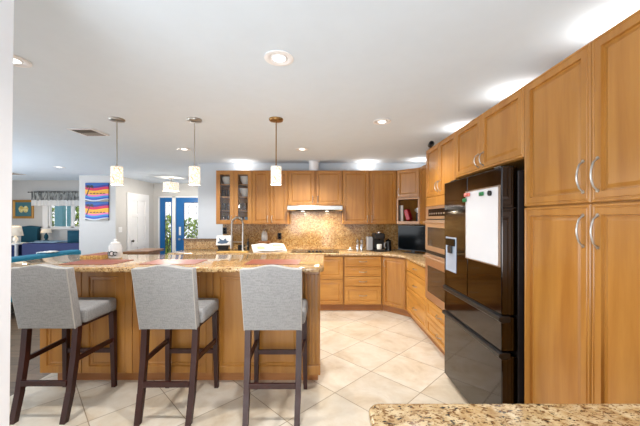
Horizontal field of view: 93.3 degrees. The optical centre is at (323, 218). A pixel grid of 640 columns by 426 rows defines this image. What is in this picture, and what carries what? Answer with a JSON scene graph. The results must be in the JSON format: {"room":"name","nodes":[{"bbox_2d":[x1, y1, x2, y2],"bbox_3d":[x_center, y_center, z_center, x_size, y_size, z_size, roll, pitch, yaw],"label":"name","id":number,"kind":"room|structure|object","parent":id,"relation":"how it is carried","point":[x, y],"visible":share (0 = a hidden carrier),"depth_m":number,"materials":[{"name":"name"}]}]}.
{"room":"kitchen","nodes":[
{"label":"kitchen","id":0,"kind":"room"},
{"bbox_2d":[11,180,78,242],"bbox_3d":[-7.986,0.079,9.250,4.829,2.780,0.100,0,0,0],"label":"wall","id":1,"kind":"structure","parent":0,"point":[20,188],"depth_m":9.20,"materials":[{"name":"paint"}]},
{"bbox_2d":[12,200,33,218],"bbox_3d":[-9.145,-0.297,9.181,0.630,0.565,0.035,0,0,0],"label":"framed picture","id":2,"kind":"object","parent":1,"relation":"attached to","point":[21,209],"visible":0.95,"depth_m":9.19,"materials":[{"name":"gold metal"}]},
{"bbox_2d":[19,206,27,211],"bbox_3d":[-9.145,-0.298,9.189,0.294,0.200,0.004,0,0,0],"label":"print","id":3,"kind":"object","parent":2,"relation":"attached to","point":[21,208],"depth_m":9.19},
{"bbox_2d":[28,191,78,205],"bbox_3d":[-7.915,-0.610,9.128,1.990,0.443,0.142,0,0,0],"label":"window valance","id":4,"kind":"object","parent":1,"relation":"attached to","point":[38,198],"visible":0.72,"depth_m":9.08,"materials":[{"name":"grey fabric"}]},
{"bbox_2d":[41,206,78,228],"bbox_3d":[-7.690,-0.246,9.190,1.820,1.130,0.140,0,0,0],"label":"window","id":5,"kind":"structure","parent":1,"relation":"in","point":[44,208],"depth_m":9.21,"materials":[{"name":"white"}]},
{"bbox_2d":[79,175,153,254],"bbox_3d":[-5.155,0.079,8.085,0.830,2.780,2.430,0,0,0],"label":"wall","id":6,"kind":"structure","parent":0,"point":[95,236],"depth_m":6.87,"materials":[{"name":"paint"}]},
{"bbox_2d":[85,202,108,219],"bbox_3d":[-5.148,-0.181,6.853,0.525,0.420,0.030,0,0,0],"label":"print","id":7,"kind":"object","parent":6,"relation":"attached to","point":[93,210],"visible":1,"depth_m":6.84,"materials":[{"name":"multicoloured paper"}]},
{"bbox_2d":[85,183,108,200],"bbox_3d":[-5.148,-0.609,6.853,0.525,0.420,0.030,0,0,0],"label":"print","id":8,"kind":"object","parent":6,"relation":"attached to","point":[93,191],"visible":1,"depth_m":6.84,"materials":[{"name":"multicoloured paper"}]},
{"bbox_2d":[127,192,148,250],"bbox_3d":[-4.694,0.414,7.695,0.091,2.110,0.890,0,0,0],"label":"door","id":9,"kind":"structure","parent":6,"relation":"in","point":[137,204],"depth_m":7.66,"materials":[{"name":"white wood"}]},
{"bbox_2d":[154,183,197,247],"bbox_3d":[-3.320,0.239,8.450,2.840,2.460,0.100,0,0,0],"label":"wall","id":10,"kind":"structure","parent":0,"point":[185,189],"depth_m":8.40,"materials":[{"name":"paint"}]},
{"bbox_2d":[158,196,197,254],"bbox_3d":[-3.880,0.419,8.396,1.440,2.100,0.129,0,0,0],"label":"door","id":11,"kind":"structure","parent":10,"relation":"in","point":[177,202],"depth_m":8.40,"materials":[{"name":"blue paint"}]},
{"bbox_2d":[9,310,468,425],"bbox_3d":[-4.250,1.494,3.200,12.300,0.050,12.400,0,0,0],"label":"floor","id":12,"kind":"structure","parent":0,"point":[368,358],"depth_m":2.59,"materials":[{"name":"tile"}]},
{"bbox_2d":[11,243,22,256],"bbox_3d":[-8.420,1.064,8.250,0.480,0.810,0.440,0,0,0],"label":"side table","id":13,"kind":"object","parent":12,"relation":"on","point":[16,248],"visible":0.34,"depth_m":8.08,"materials":[{"name":"white wood"}]},
{"bbox_2d":[11,226,23,242],"bbox_3d":[-8.430,0.427,8.250,0.324,0.463,0.322,0,0,0],"label":"table lamp","id":14,"kind":"object","parent":13,"relation":"on","point":[16,230],"visible":0.79,"depth_m":8.20,"materials":[{"name":"white fabric"}]},
{"bbox_2d":[21,226,40,242],"bbox_3d":[-8.830,0.834,8.850,0.680,1.270,0.600,0,0,0],"label":"chair","id":15,"kind":"object","parent":12,"relation":"on","point":[31,233],"visible":0.1,"depth_m":9.03,"materials":[{"name":"teal fabric"}]},
{"bbox_2d":[11,250,80,312],"bbox_3d":[-4.955,1.016,4.250,0.950,0.905,2.700,0,0,0],"label":"sofa","id":16,"kind":"object","parent":12,"relation":"on","point":[65,252],"visible":0.06,"depth_m":4.80,"materials":[{"name":"fabric"}]},
{"bbox_2d":[36,251,59,253],"bbox_3d":[-4.610,0.603,5.049,0.222,0.133,0.261,0,0,0],"label":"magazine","id":17,"kind":"object","parent":16,"relation":"on","point":[43,251],"visible":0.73,"depth_m":5.00,"materials":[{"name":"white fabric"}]},
{"bbox_2d":[22,243,78,255],"bbox_3d":[-7.350,1.059,8.410,1.560,0.820,0.620,0,0,0],"label":"sofa","id":18,"kind":"object","parent":12,"relation":"on","point":[27,248],"visible":0.2,"depth_m":8.10,"materials":[{"name":"fabric"}]},
{"bbox_2d":[29,241,63,242],"bbox_3d":[-7.525,0.631,8.200,0.751,0.029,0.221,0,0,0],"label":"throw blanket","id":19,"kind":"object","parent":18,"relation":"on","point":[39,241],"visible":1,"depth_m":8.09,"materials":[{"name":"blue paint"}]},
{"bbox_2d":[67,230,78,242],"bbox_3d":[-6.780,0.477,8.220,0.360,0.340,0.140,0,0,-11],"label":"cushion","id":20,"kind":"object","parent":18,"relation":"on","point":[72,235],"visible":0.74,"depth_m":8.17,"materials":[{"name":"teal fabric"}]},
{"bbox_2d":[34,240,66,241],"bbox_3d":[-7.850,1.054,8.970,1.240,0.830,0.280,0,0,0],"label":"console table","id":21,"kind":"object","parent":12,"relation":"on","point":[39,240],"visible":0.23,"depth_m":8.83,"materials":[{"name":"blue paint"}]},
{"bbox_2d":[40,229,51,240],"bbox_3d":[-8.250,0.468,8.970,0.264,0.341,0.262,0,0,0],"label":"table lamp","id":22,"kind":"object","parent":21,"relation":"on","point":[45,231],"visible":1,"depth_m":8.92,"materials":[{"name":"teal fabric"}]},
{"bbox_2d":[9,264,116,424],"bbox_3d":[-2.055,0.897,2.408,0.468,1.144,0.522,0,0,0],"label":"bar stool","id":23,"kind":"object","parent":12,"relation":"on","point":[44,296],"visible":0.94,"depth_m":2.22,"materials":[{"name":"grey fabric"}]},
{"bbox_2d":[123,248,163,254],"bbox_3d":[-3.875,1.069,6.555,0.490,0.800,0.749,0,0,0],"label":"console table","id":24,"kind":"object","parent":12,"relation":"on","point":[145,251],"visible":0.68,"depth_m":6.42,"materials":[{"name":"brown wood"}]},
{"bbox_2d":[131,264,218,425],"bbox_3d":[-1.150,0.897,2.393,0.468,1.144,0.522,0,0,0],"label":"bar stool","id":25,"kind":"object","parent":12,"relation":"on","point":[166,295],"visible":1,"depth_m":2.19,"materials":[{"name":"grey fabric"}]},
{"bbox_2d":[40,272,319,379],"bbox_3d":[-1.278,0.952,2.926,2.493,1.034,0.548,0,0,0],"label":"kitchen island","id":26,"kind":"object","parent":12,"relation":"on","point":[224,286],"visible":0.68,"depth_m":2.69,"materials":[{"name":"brown wood"}]},
{"bbox_2d":[11,255,323,271],"bbox_3d":[-1.410,0.414,2.900,2.820,0.040,0.900,0,0,0],"label":"island countertop","id":27,"kind":"structure","parent":26,"relation":"on","point":[215,263],"depth_m":2.73,"materials":[{"name":"stone"}]},
{"bbox_2d":[59,259,133,264],"bbox_3d":[-2.060,0.392,2.760,0.460,0.004,0.300,0,0,0],"label":"placemat","id":28,"kind":"object","parent":27,"relation":"on","point":[87,261],"visible":1,"depth_m":2.70,"materials":[{"name":"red fabric"}]},
{"bbox_2d":[80,252,121,259],"bbox_3d":[-2.270,0.373,3.090,0.200,0.041,0.320,0,0,0],"label":"serving tray","id":29,"kind":"object","parent":27,"relation":"on","point":[103,255],"visible":0.92,"depth_m":2.95,"materials":[{"name":"wood"}]},
{"bbox_2d":[107,239,119,256],"bbox_3d":[-2.100,0.297,3.037,0.120,0.192,0.126,0,0,0],"label":"glass jar","id":30,"kind":"object","parent":27,"relation":"on","point":[115,240],"visible":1,"depth_m":3.01,"materials":[{"name":"white"}]},
{"bbox_2d":[139,259,207,264],"bbox_3d":[-1.360,0.392,2.760,0.480,0.004,0.300,0,0,0],"label":"placemat","id":31,"kind":"object","parent":27,"relation":"on","point":[159,261],"visible":0.96,"depth_m":2.77,"materials":[{"name":"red fabric"}]},
{"bbox_2d":[244,259,300,264],"bbox_3d":[-0.455,0.392,2.760,0.470,0.004,0.300,0,0,0],"label":"placemat","id":32,"kind":"object","parent":27,"relation":"on","point":[253,261],"visible":0.95,"depth_m":2.70,"materials":[{"name":"red fabric"}]},
{"bbox_2d":[240,264,307,425],"bbox_3d":[-0.374,0.897,2.373,0.468,1.144,0.522,0,0,0],"label":"bar stool","id":33,"kind":"object","parent":12,"relation":"on","point":[271,295],"visible":1,"depth_m":2.17,"materials":[{"name":"grey fabric"}]},
{"bbox_2d":[320,256,343,309],"bbox_3d":[-0.144,1.024,5.064,0.910,0.889,0.641,0,0,0],"label":"base cabinet","id":34,"kind":"object","parent":12,"relation":"on","point":[332,277],"visible":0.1,"depth_m":4.79,"materials":[{"name":"brown wood"}]},
{"bbox_2d":[343,256,380,309],"bbox_3d":[0.614,1.024,5.064,0.598,0.889,0.641,0,0,0],"label":"base cabinet","id":35,"kind":"object","parent":12,"relation":"on","point":[362,274],"visible":0.99,"depth_m":4.79,"materials":[{"name":"brown wood"}]},
{"bbox_2d":[381,256,410,316],"bbox_3d":[1.371,1.024,4.931,0.907,0.889,0.909,0,0,0],"label":"base cabinet","id":36,"kind":"object","parent":12,"relation":"on","point":[393,269],"visible":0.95,"depth_m":4.64,"materials":[{"name":"brown wood"}]},
{"bbox_2d":[167,249,425,266],"bbox_3d":[-0.322,0.559,4.500,4.296,0.040,1.772,0,0,0],"label":"countertop","id":37,"kind":"structure","parent":36,"relation":"on","point":[418,259],"depth_m":4.75,"materials":[{"name":"beige stone"}]},
{"bbox_2d":[183,238,217,248],"bbox_3d":[-2.143,0.442,5.402,0.683,0.192,0.195,0,0,0],"label":"granite ledge","id":38,"kind":"object","parent":37,"relation":"on","point":[189,243],"visible":0.74,"depth_m":5.33,"materials":[{"name":"brown stone"}]},
{"bbox_2d":[216,235,229,250],"bbox_3d":[-1.670,0.405,5.025,0.236,0.267,0.150,0,0,0],"label":"tablet","id":39,"kind":"object","parent":37,"relation":"on","point":[222,241],"visible":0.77,"depth_m":5.00,"materials":[{"name":"white plastic"}]},
{"bbox_2d":[218,237,227,243],"bbox_3d":[-1.670,0.359,5.007,0.190,0.107,0.023,0,0,2],"label":"picture","id":40,"kind":"object","parent":39,"relation":"on","point":[221,240],"depth_m":5.01,"materials":[{"name":"white paper"}]},
{"bbox_2d":[216,251,248,252],"bbox_3d":[-1.460,0.527,4.835,0.480,0.022,0.150,0,0,0],"label":"cutting board","id":41,"kind":"object","parent":37,"relation":"on","point":[217,251],"visible":0.99,"depth_m":4.80,"materials":[{"name":"brown wood"}]},
{"bbox_2d":[230,217,246,250],"bbox_3d":[-1.391,0.250,4.950,0.303,0.577,0.061,0,0,0],"label":"kitchen faucet","id":42,"kind":"object","parent":37,"relation":"on","point":[234,218],"visible":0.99,"depth_m":4.94,"materials":[{"name":"silver metal"}]},
{"bbox_2d":[238,239,248,249],"bbox_3d":[-1.394,0.441,5.250,0.192,0.195,0.060,0,0,0],"label":"sink caddy","id":43,"kind":"object","parent":37,"relation":"on","point":[239,246],"visible":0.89,"depth_m":5.23,"materials":[{"name":"black plastic"}]},
{"bbox_2d":[258,229,270,243],"bbox_3d":[-1.040,0.361,5.275,0.200,0.355,0.140,0,0,0],"label":"glass canister","id":44,"kind":"object","parent":37,"relation":"on","point":[264,240],"visible":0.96,"depth_m":5.21,"materials":[{"name":"glass"}]},
{"bbox_2d":[251,243,286,252],"bbox_3d":[-0.899,0.470,4.962,0.550,0.136,0.240,0,0,-23],"label":"open book","id":45,"kind":"object","parent":37,"relation":"on","point":[260,247],"visible":1,"depth_m":4.94,"materials":[{"name":"white paper"}]},
{"bbox_2d":[257,244,283,248],"bbox_3d":[-0.883,0.457,4.950,0.420,0.068,0.136,0,0,-23],"label":"picture","id":46,"kind":"object","parent":45,"relation":"on","point":[259,246],"depth_m":4.97},
{"bbox_2d":[290,249,338,252],"bbox_3d":[-0.145,0.523,5.060,0.780,0.030,0.500,0,0,0],"label":"cooktop","id":47,"kind":"object","parent":37,"relation":"in","point":[293,250],"visible":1,"depth_m":4.93,"materials":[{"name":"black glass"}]},
{"bbox_2d":[356,239,358,249],"bbox_3d":[0.575,0.439,5.200,0.048,0.200,0.047,0,0,0],"label":"mill","id":48,"kind":"object","parent":37,"relation":"on","point":[357,240],"visible":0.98,"depth_m":5.18,"materials":[{"name":"silver metal"}]},
{"bbox_2d":[360,239,362,249],"bbox_3d":[0.645,0.439,5.200,0.048,0.200,0.047,0,0,0],"label":"mill","id":49,"kind":"object","parent":37,"relation":"on","point":[361,240],"visible":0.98,"depth_m":5.18,"materials":[{"name":"silver metal"}]},
{"bbox_2d":[366,232,385,251],"bbox_3d":[0.873,0.378,5.095,0.295,0.322,0.290,0,0,0],"label":"coffee maker","id":50,"kind":"object","parent":37,"relation":"on","point":[375,243],"visible":1,"depth_m":5.04,"materials":[{"name":"black plastic"}]},
{"bbox_2d":[384,239,391,250],"bbox_3d":[1.076,0.436,5.120,0.138,0.205,0.109,0,0,0],"label":"milk frother","id":51,"kind":"object","parent":37,"relation":"on","point":[387,244],"visible":0.98,"depth_m":5.08,"materials":[{"name":"black plastic"}]},
{"bbox_2d":[398,225,425,253],"bbox_3d":[1.412,0.321,4.782,0.524,0.435,0.140,0,0,45],"label":"television","id":52,"kind":"object","parent":37,"relation":"on","point":[411,238],"visible":0.78,"depth_m":4.78,"materials":[{"name":"black plastic"}]},
{"bbox_2d":[406,259,431,340],"bbox_3d":[1.504,1.024,4.043,0.641,0.889,0.860,0,0,0],"label":"base cabinet","id":53,"kind":"object","parent":12,"relation":"on","point":[415,273],"visible":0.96,"depth_m":4.01,"materials":[{"name":"brown wood"}]},
{"bbox_2d":[426,132,461,355],"bbox_3d":[1.504,0.326,3.207,0.641,2.287,0.804,0,0,0],"label":"tall cabinet","id":54,"kind":"object","parent":12,"relation":"on","point":[440,158],"visible":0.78,"depth_m":3.22,"materials":[{"name":"brown wood"}]},
{"bbox_2d":[428,141,433,148],"bbox_3d":[1.259,-0.864,3.545,0.064,0.091,0.085,0,0,8],"label":"security camera","id":55,"kind":"object","parent":54,"relation":"on","point":[431,143],"visible":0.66,"depth_m":3.51,"materials":[{"name":"black plastic"}]},
{"bbox_2d":[423,205,444,309],"bbox_3d":[1.472,0.397,3.207,0.636,1.074,0.762,0,0,0],"label":"oven","id":56,"kind":"object","parent":54,"relation":"in","point":[434,256],"visible":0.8,"depth_m":3.25,"materials":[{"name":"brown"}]},
{"bbox_2d":[442,166,526,403],"bbox_3d":[1.454,0.561,2.342,0.722,1.815,0.914,0,0,0],"label":"refrigerator","id":57,"kind":"object","parent":12,"relation":"on","point":[483,312],"visible":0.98,"depth_m":2.07,"materials":[{"name":"black metal"}]},
{"bbox_2d":[465,185,500,266],"bbox_3d":[1.107,0.045,2.130,0.011,0.520,0.453,0,0,0],"label":"whiteboard","id":58,"kind":"object","parent":57,"relation":"attached to","point":[482,213],"visible":1,"depth_m":2.08,"materials":[{"name":"white plastic"}]},
{"bbox_2d":[524,9,639,403],"bbox_3d":[1.504,0.326,1.383,0.641,2.287,0.920,0,0,0],"label":"pantry cabinet","id":59,"kind":"object","parent":12,"relation":"on","point":[582,114],"visible":1,"depth_m":1.41,"materials":[{"name":"brown wood"}]},
{"bbox_3d":[0.985,1.025,0.550,1.628,0.889,0.580,0,0,0],"label":"base cabinet","id":60,"kind":"object","parent":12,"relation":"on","visible":0},
{"bbox_2d":[369,404,639,425],"bbox_3d":[1.014,0.559,0.545,1.773,0.040,0.690,0,0,0],"label":"countertop","id":61,"kind":"structure","parent":60,"relation":"on","point":[379,414],"depth_m":0.83,"materials":[{"name":"beige stone"}]},
{"bbox_2d":[198,163,425,237],"bbox_3d":[-0.210,0.239,5.445,4.080,2.460,0.110,0,0,0],"label":"wall","id":62,"kind":"structure","parent":0,"point":[207,226],"depth_m":5.39,"materials":[{"name":"paint"}]},
{"bbox_2d":[216,170,251,223],"bbox_3d":[-1.513,-0.366,5.211,0.604,0.904,0.354,0,0,0],"label":"upper cabinet","id":63,"kind":"object","parent":62,"relation":"attached to","point":[234,198],"visible":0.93,"depth_m":5.07,"materials":[{"name":"brown wood"}]},
{"bbox_2d":[222,177,229,183],"bbox_3d":[-1.670,-0.656,5.225,0.190,0.130,0.190,0,0,0],"label":"serving bowl","id":64,"kind":"object","parent":63,"relation":"on","point":[226,180],"visible":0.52,"depth_m":5.16,"materials":[{"name":"white ceramic"}]},
{"bbox_2d":[220,184,247,186],"bbox_3d":[-1.513,-0.582,5.248,0.568,0.018,0.256,0,0,0],"label":"shelf","id":65,"kind":"object","parent":63,"relation":"attached to","point":[221,185],"depth_m":5.17,"materials":[{"name":"brown wood"}]},
{"bbox_2d":[220,197,247,198],"bbox_3d":[-1.513,-0.372,5.248,0.568,0.018,0.256,0,0,0],"label":"shelf","id":66,"kind":"object","parent":63,"relation":"attached to","point":[220,197],"depth_m":5.18,"materials":[{"name":"brown wood"}]},
{"bbox_2d":[220,210,247,211],"bbox_3d":[-1.513,-0.142,5.248,0.568,0.018,0.256,0,0,0],"label":"shelf","id":67,"kind":"object","parent":63,"relation":"attached to","point":[220,210],"depth_m":5.18,"materials":[{"name":"brown wood"}]},
{"bbox_2d":[240,188,247,196],"bbox_3d":[-1.360,-0.452,5.225,0.200,0.140,0.200,0,0,0],"label":"serving bowl","id":68,"kind":"object","parent":63,"relation":"on","point":[244,191],"visible":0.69,"depth_m":5.15,"materials":[{"name":"white ceramic"}]},
{"bbox_2d":[240,176,247,183],"bbox_3d":[-1.360,-0.661,5.225,0.190,0.140,0.190,0,0,0],"label":"serving bowl","id":69,"kind":"object","parent":63,"relation":"on","point":[244,179],"visible":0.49,"depth_m":5.16,"materials":[{"name":"white ceramic"}]},
{"bbox_2d":[252,170,289,223],"bbox_3d":[-0.908,-0.366,5.211,0.602,0.904,0.354,0,0,0],"label":"upper cabinet","id":70,"kind":"object","parent":62,"relation":"attached to","point":[269,202],"visible":0.94,"depth_m":5.08,"materials":[{"name":"brown wood"}]},
{"bbox_2d":[288,170,341,204],"bbox_3d":[-0.148,-0.524,5.211,0.910,0.587,0.354,0,0,0],"label":"upper cabinet","id":71,"kind":"object","parent":62,"relation":"attached to","point":[305,187],"visible":0.98,"depth_m":5.08,"materials":[{"name":"brown wood"}]},
{"bbox_2d":[308,160,319,169],"bbox_3d":[-0.170,-0.904,5.200,0.200,0.170,0.200,0,0,0],"label":"vent duct","id":72,"kind":"object","parent":71,"relation":"attached to","point":[313,165],"visible":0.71,"depth_m":5.13,"materials":[{"name":"white metal"}]},
{"bbox_2d":[287,205,342,211],"bbox_3d":[-0.148,-0.176,5.149,0.904,0.106,0.437,0,0,0],"label":"range hood","id":73,"kind":"object","parent":71,"relation":"attached to","point":[292,208],"visible":1,"depth_m":4.93,"materials":[{"name":"metal"}]},
{"bbox_2d":[223,212,424,248],"bbox_3d":[0.014,0.153,4.504,3.628,0.769,1.768,0,0,0],"label":"backsplash","id":74,"kind":"structure","parent":62,"relation":"attached to","point":[305,230],"depth_m":5.37,"materials":[{"name":"stone"}]},
{"bbox_2d":[341,170,395,223],"bbox_3d":[0.764,-0.366,5.211,0.906,0.904,0.354,0,0,0],"label":"upper cabinet","id":75,"kind":"object","parent":62,"relation":"attached to","point":[368,196],"visible":1,"depth_m":5.08,"materials":[{"name":"brown wood"}]},
{"bbox_2d":[396,168,419,223],"bbox_3d":[1.524,-0.366,5.083,0.605,0.904,0.606,0,0,0],"label":"upper cabinet","id":76,"kind":"object","parent":62,"relation":"attached to","point":[407,180],"visible":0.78,"depth_m":4.97,"materials":[{"name":"brown wood"}]},
{"bbox_2d":[399,205,402,220],"bbox_3d":[1.315,-0.097,5.170,0.040,0.270,0.160,0,0,0],"label":"box","id":77,"kind":"object","parent":76,"relation":"in","point":[400,206],"visible":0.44,"depth_m":5.09,"materials":[{"name":"paper"}]},
{"bbox_2d":[404,209,412,220],"bbox_3d":[1.413,-0.068,5.067,0.120,0.193,0.100,0,0,45],"label":"tin","id":78,"kind":"object","parent":76,"relation":"in","point":[407,212],"visible":1,"depth_m":5.03,"materials":[{"name":"metal"}]},
{"bbox_2d":[12,0,639,182],"bbox_3d":[-4.250,-1.211,3.200,12.300,0.440,12.400,0,0,0],"label":"ceiling","id":79,"kind":"structure","parent":0,"point":[430,68],"depth_m":2.09,"materials":[{"name":"paint"}]},
{"bbox_2d":[13,55,31,67],"bbox_3d":[-1.940,-0.987,1.880,0.180,0.008,0.180,0,0,0],"label":"recessed light","id":80,"kind":"object","parent":79,"relation":"in","point":[18,61],"visible":0.56,"depth_m":1.91,"materials":[{"name":"white"}]},
{"bbox_2d":[66,128,109,135],"bbox_3d":[-2.680,-0.985,3.440,0.280,0.012,0.280,0,0,0],"label":"ceiling vent","id":81,"kind":"object","parent":79,"relation":"in","point":[83,131],"visible":1,"depth_m":3.41,"materials":[{"name":"white metal"}]},
{"bbox_2d":[108,117,124,184],"bbox_3d":[-2.050,-0.665,2.990,0.140,0.652,0.140,0,0,0],"label":"pendant lamp","id":82,"kind":"object","parent":79,"relation":"hanging from","point":[116,170],"visible":1,"depth_m":2.96,"materials":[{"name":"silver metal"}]},
{"bbox_2d":[163,177,178,191],"bbox_3d":[-3.670,-0.831,7.250,0.343,0.320,0.343,0,0,0],"label":"drum ceiling light","id":83,"kind":"object","parent":79,"relation":"attached to","point":[171,186],"visible":0.99,"depth_m":7.13,"materials":[{"name":"white metal"}]},
{"bbox_2d":[177,148,190,150],"bbox_3d":[-1.980,-0.987,4.280,0.180,0.008,0.180,0,0,0],"label":"recessed light","id":84,"kind":"object","parent":79,"relation":"in","point":[182,149],"visible":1,"depth_m":4.28,"materials":[{"name":"white"}]},
{"bbox_2d":[187,117,201,184],"bbox_3d":[-1.286,-0.665,3.000,0.140,0.652,0.140,0,0,0],"label":"pendant lamp","id":85,"kind":"object","parent":79,"relation":"hanging from","point":[194,171],"visible":1,"depth_m":2.96,"materials":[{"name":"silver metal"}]},
{"bbox_2d":[269,117,282,184],"bbox_3d":[-0.474,-0.665,2.990,0.140,0.652,0.140,0,0,0],"label":"pendant lamp","id":86,"kind":"object","parent":79,"relation":"hanging from","point":[275,169],"visible":1,"depth_m":2.95,"materials":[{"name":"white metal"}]},
{"bbox_2d":[264,50,293,65],"bbox_3d":[-0.277,-0.987,1.860,0.180,0.008,0.180,0,0,0],"label":"recessed light","id":87,"kind":"object","parent":79,"relation":"in","point":[283,58],"visible":1,"depth_m":1.85,"materials":[{"name":"white"}]},
{"bbox_2d":[296,148,307,150],"bbox_3d":[-0.310,-0.987,4.280,0.180,0.008,0.180,0,0,0],"label":"recessed light","id":88,"kind":"object","parent":79,"relation":"in","point":[298,149],"visible":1,"depth_m":4.29,"materials":[{"name":"white"}]},
{"bbox_2d":[373,119,390,124],"bbox_3d":[0.590,-0.987,3.070,0.180,0.008,0.180,0,0,0],"label":"recessed light","id":89,"kind":"object","parent":79,"relation":"in","point":[378,121],"visible":1,"depth_m":3.06,"materials":[{"name":"white"}]},
{"bbox_3d":[-1.767,0.239,0.990,1.265,2.460,0.120,0,0,0],"label":"wall","id":90,"kind":"structure","parent":0,"visible":0},
{"bbox_2d":[0,0,13,425],"bbox_3d":[-1.110,0.240,0.990,0.043,2.458,0.150,0,0,0],"label":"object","id":91,"kind":"structure","parent":90,"relation":"attached to","point":[6,6],"depth_m":1.04,"materials":[{"name":"white paint"}]},
{"bbox_3d":[1.880,0.239,1.250,0.100,2.460,8.500,0,0,0],"label":"wall","id":92,"kind":"structure","parent":0,"visible":0},
{"bbox_2d":[420,164,425,224],"bbox_3d":[1.649,-0.366,4.196,0.351,0.904,1.163,0,0,0],"label":"upper cabinet","id":93,"kind":"object","parent":92,"relation":"attached to","point":[423,168],"visible":0.09,"depth_m":4.63,"materials":[{"name":"brown wood"}]},
{"bbox_2d":[456,86,523,177],"bbox_3d":[1.504,-0.597,2.324,0.641,0.442,0.950,0,0,0],"label":"upper cabinet","id":94,"kind":"object","parent":92,"relation":"attached to","point":[495,138],"visible":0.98,"depth_m":2.19,"materials":[{"name":"brown wood"}]},
{"label":"outside","id":95,"kind":"structure","parent":0,"visible":0},
{"bbox_3d":[-8.500,1.489,15.600,15.000,0.020,8.800,0,0,0],"label":"lawn","id":96,"kind":"structure","parent":95,"visible":0},
{"bbox_2d":[52,207,66,225],"bbox_3d":[-10.841,0.166,12.106,0.913,2.669,0.909,0,0,0],"label":"shrub","id":97,"kind":"object","parent":96,"relation":"on","point":[53,224],"visible":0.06,"depth_m":12.10,"materials":[{"name":"green plant"}]},
{"bbox_2d":[75,206,78,225],"bbox_3d":[-10.309,0.218,12.754,0.726,2.564,0.701,0,0,36],"label":"shrub","id":98,"kind":"object","parent":96,"relation":"on","point":[76,224],"visible":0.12,"depth_m":12.59,"materials":[{"name":"green plant"}]},
{"bbox_2d":[166,214,170,253],"bbox_3d":[-5.996,0.657,11.599,1.035,1.688,0.992,0,0,18],"label":"shrub","id":99,"kind":"object","parent":96,"relation":"on","point":[169,216],"visible":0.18,"depth_m":11.41,"materials":[{"name":"green plant"}]},
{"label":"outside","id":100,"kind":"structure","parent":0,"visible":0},
{"bbox_3d":[-6.500,1.534,12.300,11.000,0.070,7.400,0,0,0],"label":"ground","id":101,"kind":"structure","parent":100,"visible":0},
{"bbox_2d":[55,206,65,225],"bbox_3d":[-9.950,0.099,11.400,0.360,2.800,0.220,0,0,0],"label":"porch post","id":102,"kind":"object","parent":101,"relation":"on","point":[60,211],"visible":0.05,"depth_m":11.32,"materials":[{"name":"teal paint"}]},
{"bbox_2d":[67,206,70,225],"bbox_3d":[-9.420,0.099,11.200,0.180,2.800,0.220,0,0,0],"label":"porch post","id":103,"kind":"object","parent":101,"relation":"on","point":[68,207],"visible":0.04,"depth_m":11.12,"materials":[{"name":"teal paint"}]},
{"bbox_2d":[185,217,197,237],"bbox_3d":[-4.605,0.712,10.598,1.030,1.578,1.002,0,0,-36],"label":"shrub","id":104,"kind":"object","parent":101,"relation":"on","point":[194,222],"visible":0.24,"depth_m":10.43,"materials":[{"name":"green plant"}]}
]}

